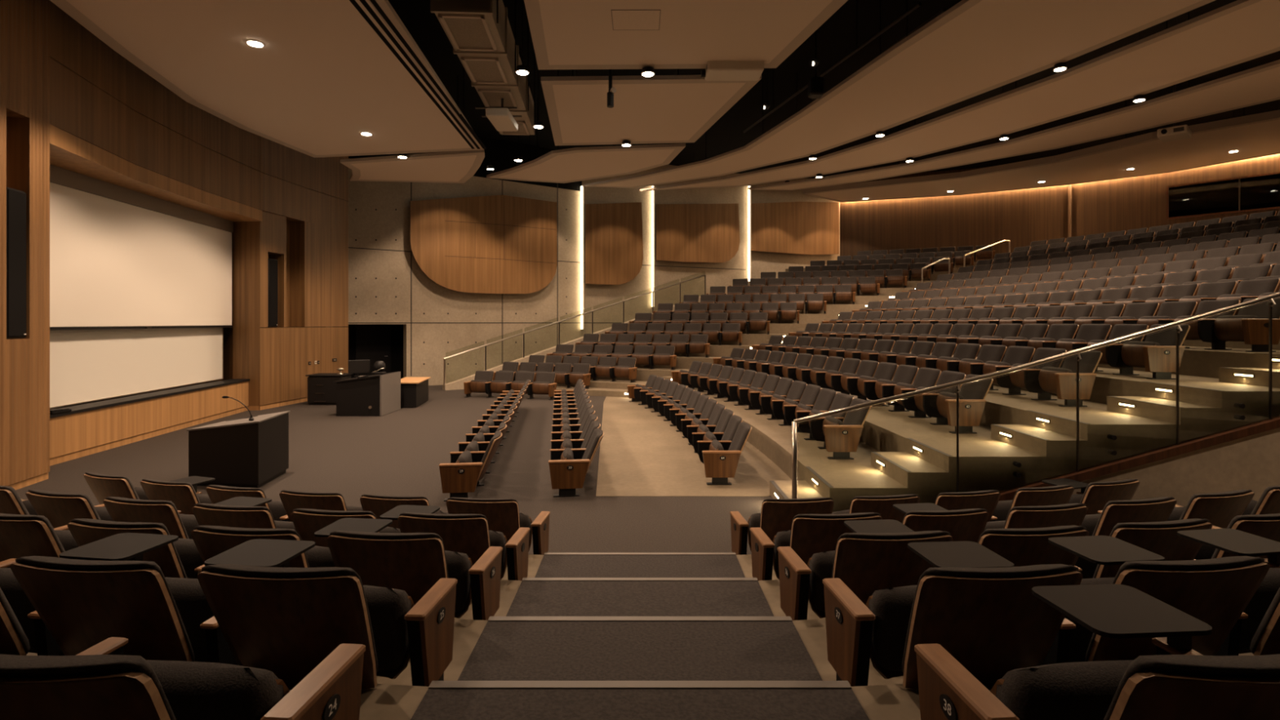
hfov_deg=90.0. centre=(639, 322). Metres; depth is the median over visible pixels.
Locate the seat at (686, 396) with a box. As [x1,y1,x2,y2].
[657,387,693,421]
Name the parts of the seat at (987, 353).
arm panel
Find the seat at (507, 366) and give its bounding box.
[493,361,519,380]
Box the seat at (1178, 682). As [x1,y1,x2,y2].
[914,583,1279,719]
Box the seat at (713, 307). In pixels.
[706,302,724,319]
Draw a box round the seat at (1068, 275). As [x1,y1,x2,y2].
[1044,269,1086,289]
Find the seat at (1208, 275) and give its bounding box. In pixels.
[1182,267,1232,295]
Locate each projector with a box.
[475,98,521,131]
[701,61,764,80]
[1156,84,1191,142]
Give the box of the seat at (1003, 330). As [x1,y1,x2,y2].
[967,323,1022,356]
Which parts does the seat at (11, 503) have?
backrest, armrest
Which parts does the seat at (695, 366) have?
panel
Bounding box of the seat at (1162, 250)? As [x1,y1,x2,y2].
[1142,245,1168,263]
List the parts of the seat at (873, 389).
armrest, arm panel, backrest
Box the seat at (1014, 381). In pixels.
[995,347,1066,395]
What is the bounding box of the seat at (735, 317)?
[725,312,747,330]
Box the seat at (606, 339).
[593,333,617,350]
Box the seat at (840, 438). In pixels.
[809,398,871,459]
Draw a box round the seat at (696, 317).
[686,312,708,329]
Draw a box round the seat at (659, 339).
[647,333,671,352]
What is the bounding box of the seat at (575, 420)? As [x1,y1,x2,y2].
[551,402,593,424]
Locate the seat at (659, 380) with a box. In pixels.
[633,376,664,404]
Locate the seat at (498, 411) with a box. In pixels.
[486,395,521,432]
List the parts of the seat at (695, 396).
armrest, arm panel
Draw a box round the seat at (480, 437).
[465,415,511,462]
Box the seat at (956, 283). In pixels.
[933,280,964,296]
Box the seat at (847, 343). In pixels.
[820,337,859,356]
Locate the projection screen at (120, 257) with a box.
[49,164,233,330]
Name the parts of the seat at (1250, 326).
arm panel, panel, armrest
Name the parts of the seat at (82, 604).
backrest, armrest, arm panel, tablet arm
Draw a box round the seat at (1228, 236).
[1217,231,1247,247]
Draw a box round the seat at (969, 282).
[949,278,982,295]
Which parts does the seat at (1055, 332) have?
arm panel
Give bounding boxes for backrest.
[0,485,29,515]
[27,489,100,519]
[84,471,139,499]
[142,479,199,502]
[194,502,276,528]
[280,489,347,511]
[1075,324,1111,342]
[1156,300,1195,320]
[1194,298,1239,319]
[1196,280,1235,297]
[1237,297,1279,318]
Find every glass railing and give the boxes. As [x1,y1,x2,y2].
[443,271,706,386]
[791,292,1279,498]
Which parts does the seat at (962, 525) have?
backrest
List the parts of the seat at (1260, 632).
backrest, armrest, tablet arm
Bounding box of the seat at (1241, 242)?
[1205,235,1260,254]
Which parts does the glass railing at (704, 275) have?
post, post, post, post, post, post, post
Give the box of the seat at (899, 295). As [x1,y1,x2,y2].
[880,291,910,307]
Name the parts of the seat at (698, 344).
arm panel, panel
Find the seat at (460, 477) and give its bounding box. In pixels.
[439,430,502,501]
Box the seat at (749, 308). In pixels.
[742,302,759,319]
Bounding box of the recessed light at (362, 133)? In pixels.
[360,132,372,135]
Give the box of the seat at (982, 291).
[963,285,995,305]
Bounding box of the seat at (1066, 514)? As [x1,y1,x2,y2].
[983,502,1088,531]
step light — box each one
[812,477,818,485]
[876,459,885,466]
[913,445,923,453]
[1000,431,1012,438]
[1035,417,1050,423]
[1119,402,1135,408]
[1155,387,1173,392]
[1234,373,1254,377]
[1271,358,1279,361]
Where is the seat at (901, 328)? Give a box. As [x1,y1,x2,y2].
[874,323,914,348]
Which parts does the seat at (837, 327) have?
arm panel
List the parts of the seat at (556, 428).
armrest, arm panel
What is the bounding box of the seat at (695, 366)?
[671,360,702,384]
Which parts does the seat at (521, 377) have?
arm panel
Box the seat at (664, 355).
[648,345,676,369]
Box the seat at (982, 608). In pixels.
[822,541,1082,689]
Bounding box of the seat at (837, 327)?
[814,323,848,346]
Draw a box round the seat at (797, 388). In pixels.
[760,380,807,419]
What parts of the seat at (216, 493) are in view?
backrest, armrest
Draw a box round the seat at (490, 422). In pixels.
[477,404,516,445]
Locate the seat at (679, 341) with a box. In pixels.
[666,333,688,353]
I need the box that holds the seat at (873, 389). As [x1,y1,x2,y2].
[863,364,919,406]
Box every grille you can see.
[444,17,493,48]
[466,60,503,81]
[482,92,514,106]
[502,123,526,133]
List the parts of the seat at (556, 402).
arm panel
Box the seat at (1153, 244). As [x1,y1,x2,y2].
[1137,240,1162,256]
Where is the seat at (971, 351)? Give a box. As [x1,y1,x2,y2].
[924,342,981,372]
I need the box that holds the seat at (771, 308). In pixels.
[760,302,778,319]
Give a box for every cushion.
[0,513,65,552]
[0,568,36,650]
[0,587,30,654]
[0,653,176,719]
[15,555,195,662]
[22,499,37,515]
[54,529,78,551]
[94,506,112,520]
[105,497,188,538]
[133,487,149,500]
[146,659,284,719]
[164,577,213,662]
[173,537,204,578]
[179,514,199,539]
[193,525,309,567]
[196,493,212,503]
[201,564,377,672]
[268,500,286,520]
[274,520,296,531]
[292,508,379,532]
[305,546,335,567]
[328,530,448,577]
[346,505,363,511]
[361,493,429,504]
[363,585,411,671]
[379,526,400,533]
[399,512,490,546]
[434,510,448,514]
[444,551,471,612]
[447,497,519,524]
[457,450,472,462]
[466,440,479,451]
[471,379,487,382]
[472,431,484,441]
[474,370,493,382]
[479,425,489,433]
[480,430,501,469]
[484,418,494,426]
[488,413,497,419]
[488,529,506,574]
[491,380,507,382]
[493,408,502,414]
[494,371,514,382]
[496,422,506,431]
[497,403,504,408]
[500,399,507,404]
[501,415,509,422]
[502,361,518,372]
[502,395,510,400]
[505,408,513,416]
[506,392,512,396]
[509,404,515,409]
[511,381,525,382]
[511,399,519,404]
[515,371,534,382]
[519,362,536,372]
[519,512,531,542]
[528,355,545,363]
[533,381,550,383]
[535,372,555,383]
[536,362,553,372]
[545,355,562,364]
[552,351,568,353]
[554,363,571,373]
[555,344,573,353]
[561,398,568,404]
[561,402,568,408]
[561,406,568,413]
[561,411,569,418]
[562,417,569,424]
[562,422,570,431]
[562,430,571,439]
[562,438,573,448]
[563,355,579,364]
[563,447,573,459]
[569,372,584,373]
[572,363,590,373]
[573,378,582,392]
[573,381,583,395]
[573,384,584,399]
[573,386,586,404]
[574,344,592,354]
[574,390,586,408]
[575,394,588,413]
[576,398,590,417]
[577,402,592,424]
[578,408,594,431]
[579,413,596,439]
[580,420,599,448]
[581,355,598,366]
[582,333,599,342]
[582,428,603,460]
[591,352,608,354]
[594,344,613,354]
[595,364,611,367]
[599,356,617,367]
[600,333,616,342]
[609,329,624,331]
[611,323,627,331]
[612,352,628,355]
[613,345,632,355]
[614,365,631,368]
[615,341,630,342]
[617,333,634,342]
[617,357,635,367]
[627,329,642,331]
[629,323,645,331]
[632,353,648,355]
[633,341,648,342]
[634,319,648,323]
[634,345,653,355]
[635,312,652,320]
[635,333,652,342]
[644,374,657,389]
[646,329,660,331]
[647,323,664,331]
[652,319,667,323]
[652,341,666,342]
[652,376,664,390]
[653,312,670,320]
[653,333,670,342]
[653,353,671,355]
[654,391,662,396]
[655,345,675,355]
[657,303,672,311]
[657,309,671,316]
[658,378,671,393]
[661,395,669,399]
[665,323,682,331]
[665,381,678,396]
[667,399,675,404]
[671,312,688,320]
[671,319,686,320]
[671,333,688,343]
[671,384,685,401]
[674,302,689,311]
[674,309,688,311]
[674,402,682,408]
[679,387,693,404]
[680,407,688,413]
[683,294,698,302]
[684,323,701,332]
[685,391,701,408]
[686,412,696,418]
[688,360,702,373]
[689,342,705,351]
[690,312,708,320]
[690,319,706,320]
[690,333,707,343]
[691,302,706,312]
[691,309,705,311]
[692,394,708,415]
[693,417,702,425]
[698,362,712,374]
[698,423,710,432]
[699,398,716,421]
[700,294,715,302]
[700,300,714,302]
[703,323,720,332]
[705,431,716,440]
[706,403,724,427]
[708,364,722,377]
[708,375,718,379]
[709,302,724,312]
[709,309,723,311]
[710,312,728,323]
[710,319,725,320]
[711,439,724,450]
[713,408,733,435]
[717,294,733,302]
[717,300,731,302]
[718,365,733,379]
[718,377,728,382]
[720,414,742,443]
[722,323,740,337]
[726,302,742,312]
[726,309,740,311]
[728,367,744,382]
[728,380,739,385]
[728,422,751,450]
[729,312,747,326]
[729,319,746,325]
[729,347,744,358]
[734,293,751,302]
[738,383,750,387]
[739,369,755,385]
[742,348,757,359]
[744,302,759,312]
[745,359,757,361]
[748,512,760,542]
[749,312,767,326]
[750,319,765,320]
[750,372,768,387]
[750,386,761,391]
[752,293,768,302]
[754,349,769,360]
[757,360,769,363]
[760,390,773,395]
[760,497,832,524]
[761,374,780,393]
[762,302,778,315]
[767,351,783,363]
[768,335,783,345]
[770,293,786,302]
[770,361,783,364]
[773,377,792,395]
[773,394,786,399]
[773,529,791,574]
[780,302,796,314]
[780,351,797,364]
[782,335,797,346]
[783,363,797,367]
[784,398,798,404]
[786,380,806,399]
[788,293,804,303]
[789,512,880,546]
[794,353,812,366]
[795,336,811,346]
[797,365,811,368]
[797,403,812,410]
[799,383,821,407]
[800,346,814,348]
[804,323,819,332]
[806,293,823,306]
[808,299,822,301]
[808,354,827,368]
[808,551,835,612]
[809,336,826,347]
[811,367,826,371]
[811,408,826,417]
[812,387,835,411]
[814,346,829,349]
[817,323,833,333]
[823,331,836,333]
[823,355,843,371]
[825,337,842,349]
[825,415,843,425]
[826,369,842,374]
[828,392,853,417]
[830,347,844,350]
[831,323,848,333]
[831,509,849,514]
[831,530,951,577]
[837,311,853,320]
[837,332,850,333]
[839,358,860,373]
[840,337,858,350]
[842,372,859,377]
[842,398,869,425]
[846,323,863,333]
[846,348,861,351]
[848,493,918,513]
[851,311,867,320]
[852,332,866,334]
[856,338,875,351]
[856,360,878,377]
[857,319,871,320]
[859,375,876,380]
[862,323,879,333]
[862,350,879,353]
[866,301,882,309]
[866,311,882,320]
[867,332,882,334]
[868,585,916,671]
[872,319,887,320]
[873,339,894,353]
[873,362,897,380]
[876,378,896,384]
[877,323,896,334]
[880,351,897,355]
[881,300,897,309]
[881,310,898,320]
[884,333,899,335]
[891,340,913,355]
[892,364,918,384]
[893,323,913,335]
[894,291,909,299]
[896,299,912,308]
[896,382,916,388]
[897,310,915,320]
[897,352,916,356]
[900,333,917,336]
[902,508,987,524]
[902,564,1078,672]
[904,306,918,308]
[904,318,920,321]
[909,290,924,299]
[911,323,932,336]
[911,341,933,356]
[912,298,929,308]
[912,367,940,388]
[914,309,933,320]
[916,386,939,393]
[917,297,931,298]
[917,354,937,358]
[919,333,936,336]
[920,306,935,308]
[921,318,937,319]
[924,289,941,298]
[928,297,946,307]
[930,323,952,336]
[931,280,947,288]
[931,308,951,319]
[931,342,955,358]
[933,296,947,297]
[934,489,999,503]
[935,370,964,393]
[937,305,953,307]
[937,334,956,337]
[938,355,959,360]
[939,318,956,319]
[939,391,964,399]
[941,288,958,297]
[946,297,964,307]
[947,280,964,288]
[950,295,965,297]
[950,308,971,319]
[950,323,973,337]
[952,342,980,360]
[955,305,971,306]
[958,287,976,297]
[958,335,978,337]
[959,318,977,319]
[959,373,991,399]
[960,358,984,363]
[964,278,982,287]
[964,296,984,306]
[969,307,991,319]
[971,323,996,337]
[973,304,991,306]
[975,285,995,295]
[976,344,1005,363]
[977,525,1086,543]
[978,317,998,319]
[980,335,1002,338]
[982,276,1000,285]
[983,294,1004,306]
[983,520,1005,531]
[985,360,1010,365]
[986,293,1002,295]
[989,268,1008,276]
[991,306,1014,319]
[992,283,1009,285]
[992,500,1012,521]
[993,303,1012,306]
[994,284,1014,294]
[994,323,1021,338]
[995,659,1133,719]
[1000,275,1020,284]
[1000,317,1022,319]
[1002,346,1034,365]
[1003,502,1085,528]
[1004,292,1022,294]
[1004,293,1026,305]
[1004,336,1027,340]
[1008,266,1027,275]
[1012,281,1029,284]
[1012,363,1039,368]
[1013,306,1038,319]
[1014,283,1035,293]
[1014,302,1034,305]
[1018,324,1048,340]
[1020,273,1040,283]
[1023,317,1046,319]
[1025,292,1049,304]
[1026,290,1044,293]
[1028,265,1048,274]
[1030,337,1055,341]
[1031,280,1050,283]
[1031,347,1066,368]
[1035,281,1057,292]
[1036,305,1064,319]
[1037,302,1058,304]
[1040,271,1062,281]
[1041,366,1072,373]
[1045,324,1077,341]
[1047,289,1067,292]
[1048,262,1071,271]
[1048,290,1074,303]
[1049,256,1071,264]
[1049,316,1074,319]
[1053,278,1072,281]
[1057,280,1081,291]
[1057,338,1087,342]
[1061,300,1084,303]
[1061,349,1101,373]
[1062,269,1085,279]
[1062,304,1093,319]
[1065,577,1115,662]
[1067,493,1083,503]
[1071,253,1093,262]
[1071,261,1094,270]
[1071,288,1092,290]
[1073,288,1101,302]
[1075,276,1097,279]
[1075,556,1097,578]
[1076,316,1102,319]
[1079,479,1137,503]
[1080,514,1100,536]
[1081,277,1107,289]
[1084,555,1264,662]
[1085,267,1110,278]
[1087,299,1112,302]
[1089,339,1120,343]
[1091,303,1124,319]
[1093,251,1116,260]
[1094,257,1119,268]
[1095,286,1118,289]
[1100,275,1122,278]
[1100,287,1130,302]
[1103,653,1279,719]
[1106,275,1134,288]
[1106,316,1135,319]
[1107,324,1147,343]
[1110,265,1136,276]
[1115,297,1142,301]
[1116,248,1141,258]
[1120,255,1146,266]
[1122,284,1147,288]
[1122,302,1158,319]
[1124,341,1160,346]
[1126,272,1149,275]
[1129,285,1162,300]
[1134,273,1164,286]
[1136,262,1164,274]
[1137,240,1161,249]
[1139,315,1173,320]
[1142,245,1168,256]
[1144,324,1188,346]
[1146,253,1174,263]
[1146,297,1176,300]
[1151,282,1178,286]
[1153,271,1177,274]
[1161,283,1197,299]
[1162,237,1187,246]
[1164,259,1188,263]
[1164,259,1194,271]
[1164,271,1196,284]
[1167,506,1185,520]
[1168,243,1196,253]
[1175,249,1204,260]
[1176,315,1213,319]
[1179,489,1252,519]
[1180,295,1213,298]
[1182,267,1209,271]
[1182,280,1212,284]
[1189,234,1216,244]
[1194,256,1226,269]
[1194,544,1215,559]
[1196,239,1226,250]
[1196,267,1231,282]
[1205,226,1232,235]
[1205,245,1238,257]
[1214,265,1244,269]
[1217,231,1246,240]
[1217,278,1249,282]
[1217,293,1254,297]
[1217,315,1258,318]
[1226,253,1262,266]
[1227,235,1259,247]
[1231,264,1270,279]
[1233,222,1262,232]
[1235,278,1279,296]
[1239,242,1274,254]
[1239,568,1279,651]
[1242,499,1257,515]
[1248,226,1279,236]
[1249,262,1279,266]
[1249,587,1279,654]
[1254,275,1279,279]
[1260,233,1279,243]
[1260,292,1277,295]
[1262,251,1279,262]
[1263,220,1279,228]
[1270,263,1279,275]
[1275,241,1279,251]
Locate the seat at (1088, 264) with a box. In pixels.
[1061,261,1095,279]
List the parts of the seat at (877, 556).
number plate, panel, armrest, backrest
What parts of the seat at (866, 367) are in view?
arm panel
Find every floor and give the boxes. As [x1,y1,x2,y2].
[15,385,773,554]
[506,581,773,616]
[534,555,745,577]
[595,396,791,496]
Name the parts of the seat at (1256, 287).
arm panel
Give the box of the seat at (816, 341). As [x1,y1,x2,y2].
[791,336,827,354]
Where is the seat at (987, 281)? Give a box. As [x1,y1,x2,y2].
[967,276,1001,294]
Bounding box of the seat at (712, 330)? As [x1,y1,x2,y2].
[698,323,720,341]
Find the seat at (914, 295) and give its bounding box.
[894,290,925,307]
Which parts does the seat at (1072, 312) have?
arm panel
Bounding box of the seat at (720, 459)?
[697,422,751,484]
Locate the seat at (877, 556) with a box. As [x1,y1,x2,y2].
[777,519,952,620]
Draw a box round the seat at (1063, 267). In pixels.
[1039,262,1071,280]
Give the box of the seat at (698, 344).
[685,333,710,357]
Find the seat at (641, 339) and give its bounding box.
[629,333,652,354]
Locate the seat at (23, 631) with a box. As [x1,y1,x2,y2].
[0,532,177,655]
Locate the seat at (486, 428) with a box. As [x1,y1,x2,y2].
[471,408,514,453]
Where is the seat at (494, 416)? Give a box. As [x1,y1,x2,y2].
[482,399,519,438]
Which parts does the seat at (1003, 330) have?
arm panel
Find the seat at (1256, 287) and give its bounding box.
[1200,278,1279,315]
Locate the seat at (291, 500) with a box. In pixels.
[279,489,363,521]
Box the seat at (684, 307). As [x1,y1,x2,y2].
[671,302,690,320]
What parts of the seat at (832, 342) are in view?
arm panel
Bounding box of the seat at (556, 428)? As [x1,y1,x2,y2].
[551,408,595,431]
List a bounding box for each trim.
[428,680,851,688]
[487,616,792,621]
[521,577,758,581]
[543,552,736,555]
[805,466,833,487]
[907,438,952,456]
[998,415,1279,501]
[1028,410,1090,424]
[1067,184,1071,237]
[1142,381,1223,391]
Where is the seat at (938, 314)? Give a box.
[912,308,951,333]
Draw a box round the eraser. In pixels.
[49,408,71,414]
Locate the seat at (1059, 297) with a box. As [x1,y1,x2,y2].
[1026,290,1075,317]
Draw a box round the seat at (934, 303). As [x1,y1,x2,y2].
[911,297,947,318]
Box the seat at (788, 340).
[764,335,797,351]
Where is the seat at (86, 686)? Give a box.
[0,643,365,719]
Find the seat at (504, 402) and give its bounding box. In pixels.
[493,387,525,421]
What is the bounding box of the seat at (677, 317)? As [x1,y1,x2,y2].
[666,312,689,329]
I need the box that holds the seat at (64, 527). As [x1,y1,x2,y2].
[53,524,68,529]
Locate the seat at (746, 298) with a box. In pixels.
[732,293,751,311]
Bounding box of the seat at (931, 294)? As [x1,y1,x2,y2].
[910,289,942,306]
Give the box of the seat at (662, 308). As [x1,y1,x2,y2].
[653,303,673,318]
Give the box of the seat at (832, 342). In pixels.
[805,337,843,355]
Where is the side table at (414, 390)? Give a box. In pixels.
[400,377,431,407]
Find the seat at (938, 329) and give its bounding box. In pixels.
[907,323,952,349]
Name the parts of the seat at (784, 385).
arm panel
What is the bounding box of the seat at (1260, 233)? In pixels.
[1227,226,1279,244]
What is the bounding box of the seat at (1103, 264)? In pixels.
[1084,257,1119,277]
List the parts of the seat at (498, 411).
arm panel, armrest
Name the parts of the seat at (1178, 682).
panel, number plate, armrest, arm panel, armrest, tablet arm, backrest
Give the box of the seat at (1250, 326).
[1197,297,1279,351]
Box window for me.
[1166,171,1279,219]
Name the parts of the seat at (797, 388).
arm panel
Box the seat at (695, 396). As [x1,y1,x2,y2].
[663,391,702,426]
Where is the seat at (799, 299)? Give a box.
[786,293,804,310]
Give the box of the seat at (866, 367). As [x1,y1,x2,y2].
[830,360,879,396]
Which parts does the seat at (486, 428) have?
armrest, arm panel, backrest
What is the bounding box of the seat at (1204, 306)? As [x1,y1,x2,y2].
[1157,298,1239,347]
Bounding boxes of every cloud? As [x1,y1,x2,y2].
[49,0,486,157]
[339,67,484,183]
[486,69,685,183]
[524,0,848,69]
[540,68,761,145]
[582,0,1215,187]
[640,0,1279,191]
[747,12,1279,190]
[802,99,1279,202]
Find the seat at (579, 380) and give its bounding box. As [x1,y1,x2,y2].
[554,378,582,393]
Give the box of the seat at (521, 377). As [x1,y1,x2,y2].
[506,371,534,394]
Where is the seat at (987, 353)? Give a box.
[946,344,1006,376]
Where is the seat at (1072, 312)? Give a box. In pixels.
[1035,304,1093,337]
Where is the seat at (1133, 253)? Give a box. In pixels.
[1116,248,1142,266]
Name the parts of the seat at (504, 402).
arm panel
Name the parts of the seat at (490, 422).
arm panel, armrest, backrest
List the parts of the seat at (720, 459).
armrest, arm panel, armrest, panel, number plate, backrest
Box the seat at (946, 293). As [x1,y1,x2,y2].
[928,288,959,306]
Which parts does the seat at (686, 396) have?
arm panel, armrest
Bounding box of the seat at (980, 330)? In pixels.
[946,323,997,353]
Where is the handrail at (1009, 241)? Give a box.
[963,240,1010,266]
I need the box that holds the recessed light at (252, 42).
[245,40,264,47]
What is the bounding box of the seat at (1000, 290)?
[977,284,1015,304]
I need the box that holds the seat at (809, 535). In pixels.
[750,512,882,580]
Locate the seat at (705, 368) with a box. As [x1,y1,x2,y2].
[680,362,712,389]
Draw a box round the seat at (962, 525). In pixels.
[893,502,989,542]
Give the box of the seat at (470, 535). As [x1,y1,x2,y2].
[397,512,529,580]
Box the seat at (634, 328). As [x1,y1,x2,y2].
[623,323,645,340]
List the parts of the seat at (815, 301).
panel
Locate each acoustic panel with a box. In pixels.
[409,195,556,293]
[584,202,643,284]
[655,203,739,262]
[751,201,839,254]
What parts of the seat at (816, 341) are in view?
arm panel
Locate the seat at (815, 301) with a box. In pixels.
[804,293,826,314]
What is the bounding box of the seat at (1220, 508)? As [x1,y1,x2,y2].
[1167,489,1254,528]
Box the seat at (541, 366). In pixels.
[533,362,554,382]
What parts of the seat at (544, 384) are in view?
arm panel, panel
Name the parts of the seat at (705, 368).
arm panel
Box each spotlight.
[533,69,543,128]
[760,68,770,111]
[808,29,819,68]
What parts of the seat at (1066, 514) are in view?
backrest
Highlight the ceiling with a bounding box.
[387,0,1279,178]
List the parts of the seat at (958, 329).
arm panel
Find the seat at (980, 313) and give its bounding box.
[948,307,992,333]
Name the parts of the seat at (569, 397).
arm panel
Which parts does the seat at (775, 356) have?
arm panel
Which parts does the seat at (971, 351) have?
armrest, arm panel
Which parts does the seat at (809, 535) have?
number plate, panel, armrest, backrest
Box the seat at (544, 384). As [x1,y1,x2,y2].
[527,372,556,399]
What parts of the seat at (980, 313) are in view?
arm panel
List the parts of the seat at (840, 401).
arm panel, armrest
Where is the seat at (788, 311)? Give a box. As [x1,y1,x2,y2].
[778,302,799,323]
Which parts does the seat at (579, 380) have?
panel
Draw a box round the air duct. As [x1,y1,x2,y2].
[430,0,534,135]
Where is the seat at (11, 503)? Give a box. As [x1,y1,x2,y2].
[0,485,105,515]
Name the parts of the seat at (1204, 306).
arm panel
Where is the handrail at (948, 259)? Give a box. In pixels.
[921,257,950,282]
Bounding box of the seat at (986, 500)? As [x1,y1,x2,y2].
[934,489,1000,521]
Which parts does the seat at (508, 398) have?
arm panel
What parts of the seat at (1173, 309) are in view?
armrest, arm panel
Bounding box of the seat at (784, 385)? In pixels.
[749,377,793,414]
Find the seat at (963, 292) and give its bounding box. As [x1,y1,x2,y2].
[945,287,977,306]
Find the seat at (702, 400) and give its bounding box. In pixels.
[669,394,709,431]
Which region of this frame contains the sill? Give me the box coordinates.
[49,378,249,417]
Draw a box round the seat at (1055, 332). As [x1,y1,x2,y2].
[1014,324,1079,362]
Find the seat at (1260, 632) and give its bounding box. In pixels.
[1177,528,1279,655]
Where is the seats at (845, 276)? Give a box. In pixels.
[0,209,1279,655]
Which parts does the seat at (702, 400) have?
armrest, arm panel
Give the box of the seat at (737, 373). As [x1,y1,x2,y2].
[708,367,745,398]
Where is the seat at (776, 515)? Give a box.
[729,497,833,555]
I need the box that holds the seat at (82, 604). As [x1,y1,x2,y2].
[9,538,315,665]
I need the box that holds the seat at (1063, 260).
[1048,256,1071,271]
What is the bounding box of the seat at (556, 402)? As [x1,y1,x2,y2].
[553,386,586,404]
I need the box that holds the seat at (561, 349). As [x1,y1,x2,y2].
[546,344,573,363]
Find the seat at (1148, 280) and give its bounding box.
[1110,273,1164,298]
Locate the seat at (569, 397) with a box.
[553,384,585,399]
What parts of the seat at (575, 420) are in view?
armrest, arm panel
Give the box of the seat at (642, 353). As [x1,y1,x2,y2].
[627,345,653,364]
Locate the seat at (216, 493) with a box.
[205,484,289,521]
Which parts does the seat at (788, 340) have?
arm panel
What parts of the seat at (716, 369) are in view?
arm panel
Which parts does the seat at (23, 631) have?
backrest, armrest, arm panel, tablet arm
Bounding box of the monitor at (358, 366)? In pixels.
[348,360,369,377]
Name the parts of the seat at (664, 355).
arm panel, panel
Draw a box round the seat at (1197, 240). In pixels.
[1189,234,1217,250]
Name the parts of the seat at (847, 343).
arm panel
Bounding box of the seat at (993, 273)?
[975,268,1008,284]
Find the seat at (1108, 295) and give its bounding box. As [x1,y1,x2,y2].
[1074,287,1131,316]
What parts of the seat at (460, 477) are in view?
panel, number plate, armrest, armrest, arm panel, backrest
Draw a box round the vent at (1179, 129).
[1173,126,1184,132]
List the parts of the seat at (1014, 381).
armrest, arm panel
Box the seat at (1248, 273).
[1201,264,1271,293]
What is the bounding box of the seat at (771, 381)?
[738,374,780,409]
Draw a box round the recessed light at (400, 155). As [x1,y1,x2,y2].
[397,153,407,158]
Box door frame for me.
[348,324,403,378]
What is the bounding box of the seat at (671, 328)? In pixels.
[660,323,683,341]
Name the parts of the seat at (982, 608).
number plate, panel, armrest, backrest, arm panel, armrest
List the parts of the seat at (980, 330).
arm panel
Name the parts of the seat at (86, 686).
backrest, armrest, panel, number plate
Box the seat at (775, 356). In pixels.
[748,351,784,372]
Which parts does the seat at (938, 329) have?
arm panel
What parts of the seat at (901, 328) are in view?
arm panel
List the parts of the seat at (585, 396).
armrest, arm panel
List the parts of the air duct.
grille frame, grille frame, grille frame, grille frame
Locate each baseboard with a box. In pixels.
[6,472,48,489]
[49,405,248,466]
[248,396,307,410]
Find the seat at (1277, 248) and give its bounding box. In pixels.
[1260,241,1279,263]
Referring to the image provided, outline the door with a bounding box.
[355,324,391,375]
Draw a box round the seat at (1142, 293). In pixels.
[1102,285,1163,316]
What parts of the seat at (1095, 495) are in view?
tablet arm, backrest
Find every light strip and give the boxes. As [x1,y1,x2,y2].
[580,186,583,329]
[652,185,654,306]
[748,185,751,281]
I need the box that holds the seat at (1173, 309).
[1122,300,1197,341]
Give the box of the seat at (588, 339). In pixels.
[575,333,599,351]
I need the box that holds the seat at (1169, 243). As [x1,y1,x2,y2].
[1162,237,1188,253]
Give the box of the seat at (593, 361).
[571,355,598,373]
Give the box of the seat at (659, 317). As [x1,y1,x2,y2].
[648,312,670,329]
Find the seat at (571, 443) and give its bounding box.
[550,420,600,448]
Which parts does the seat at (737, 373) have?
arm panel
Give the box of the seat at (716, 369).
[689,364,723,391]
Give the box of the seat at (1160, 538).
[1075,518,1213,578]
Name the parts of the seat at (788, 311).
panel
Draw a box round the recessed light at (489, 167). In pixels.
[486,164,493,169]
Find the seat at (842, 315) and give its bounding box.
[822,311,853,331]
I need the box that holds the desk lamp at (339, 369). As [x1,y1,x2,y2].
[337,368,343,374]
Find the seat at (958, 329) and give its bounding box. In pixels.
[926,323,974,351]
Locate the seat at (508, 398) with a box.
[497,384,527,417]
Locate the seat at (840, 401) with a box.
[795,392,853,439]
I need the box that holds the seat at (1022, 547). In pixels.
[977,525,1088,572]
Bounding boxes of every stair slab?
[616,389,628,397]
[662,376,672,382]
[769,480,822,498]
[871,452,949,488]
[991,424,1087,456]
[1106,395,1222,424]
[1218,367,1279,387]
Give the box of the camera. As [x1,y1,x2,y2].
[371,360,386,373]
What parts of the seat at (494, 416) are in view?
arm panel, armrest, backrest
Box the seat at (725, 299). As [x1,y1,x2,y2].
[715,294,733,311]
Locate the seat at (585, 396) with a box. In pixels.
[552,394,589,413]
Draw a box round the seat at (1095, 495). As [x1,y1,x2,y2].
[1041,478,1139,515]
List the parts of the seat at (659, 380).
arm panel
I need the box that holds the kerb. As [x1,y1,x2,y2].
[442,296,700,390]
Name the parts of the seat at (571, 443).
armrest, arm panel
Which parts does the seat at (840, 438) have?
arm panel, armrest, panel, armrest, number plate, backrest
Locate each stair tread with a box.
[410,688,869,719]
[457,621,822,680]
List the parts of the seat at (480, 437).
armrest, arm panel, backrest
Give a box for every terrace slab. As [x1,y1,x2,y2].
[21,498,778,580]
[26,618,1253,685]
[288,684,991,719]
[454,579,825,619]
[492,378,948,512]
[517,368,1087,492]
[545,355,1222,466]
[555,386,626,397]
[574,344,1279,431]
[599,333,1279,378]
[626,323,1279,350]
[651,313,852,323]
[725,304,867,314]
[734,295,894,304]
[785,262,977,271]
[795,287,915,296]
[880,280,931,288]
[884,274,939,281]
[930,267,958,274]
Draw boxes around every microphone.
[222,395,253,420]
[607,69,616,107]
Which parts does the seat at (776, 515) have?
panel, armrest, backrest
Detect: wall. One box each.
[0,0,49,485]
[49,0,348,200]
[49,57,348,231]
[49,124,262,222]
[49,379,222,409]
[49,381,248,458]
[222,221,260,410]
[259,210,348,405]
[348,135,582,324]
[348,176,745,386]
[582,168,649,336]
[649,164,745,312]
[745,177,839,285]
[840,153,1279,262]
[1072,427,1279,506]
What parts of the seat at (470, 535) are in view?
backrest, panel, armrest, number plate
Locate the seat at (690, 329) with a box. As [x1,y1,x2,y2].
[679,323,702,341]

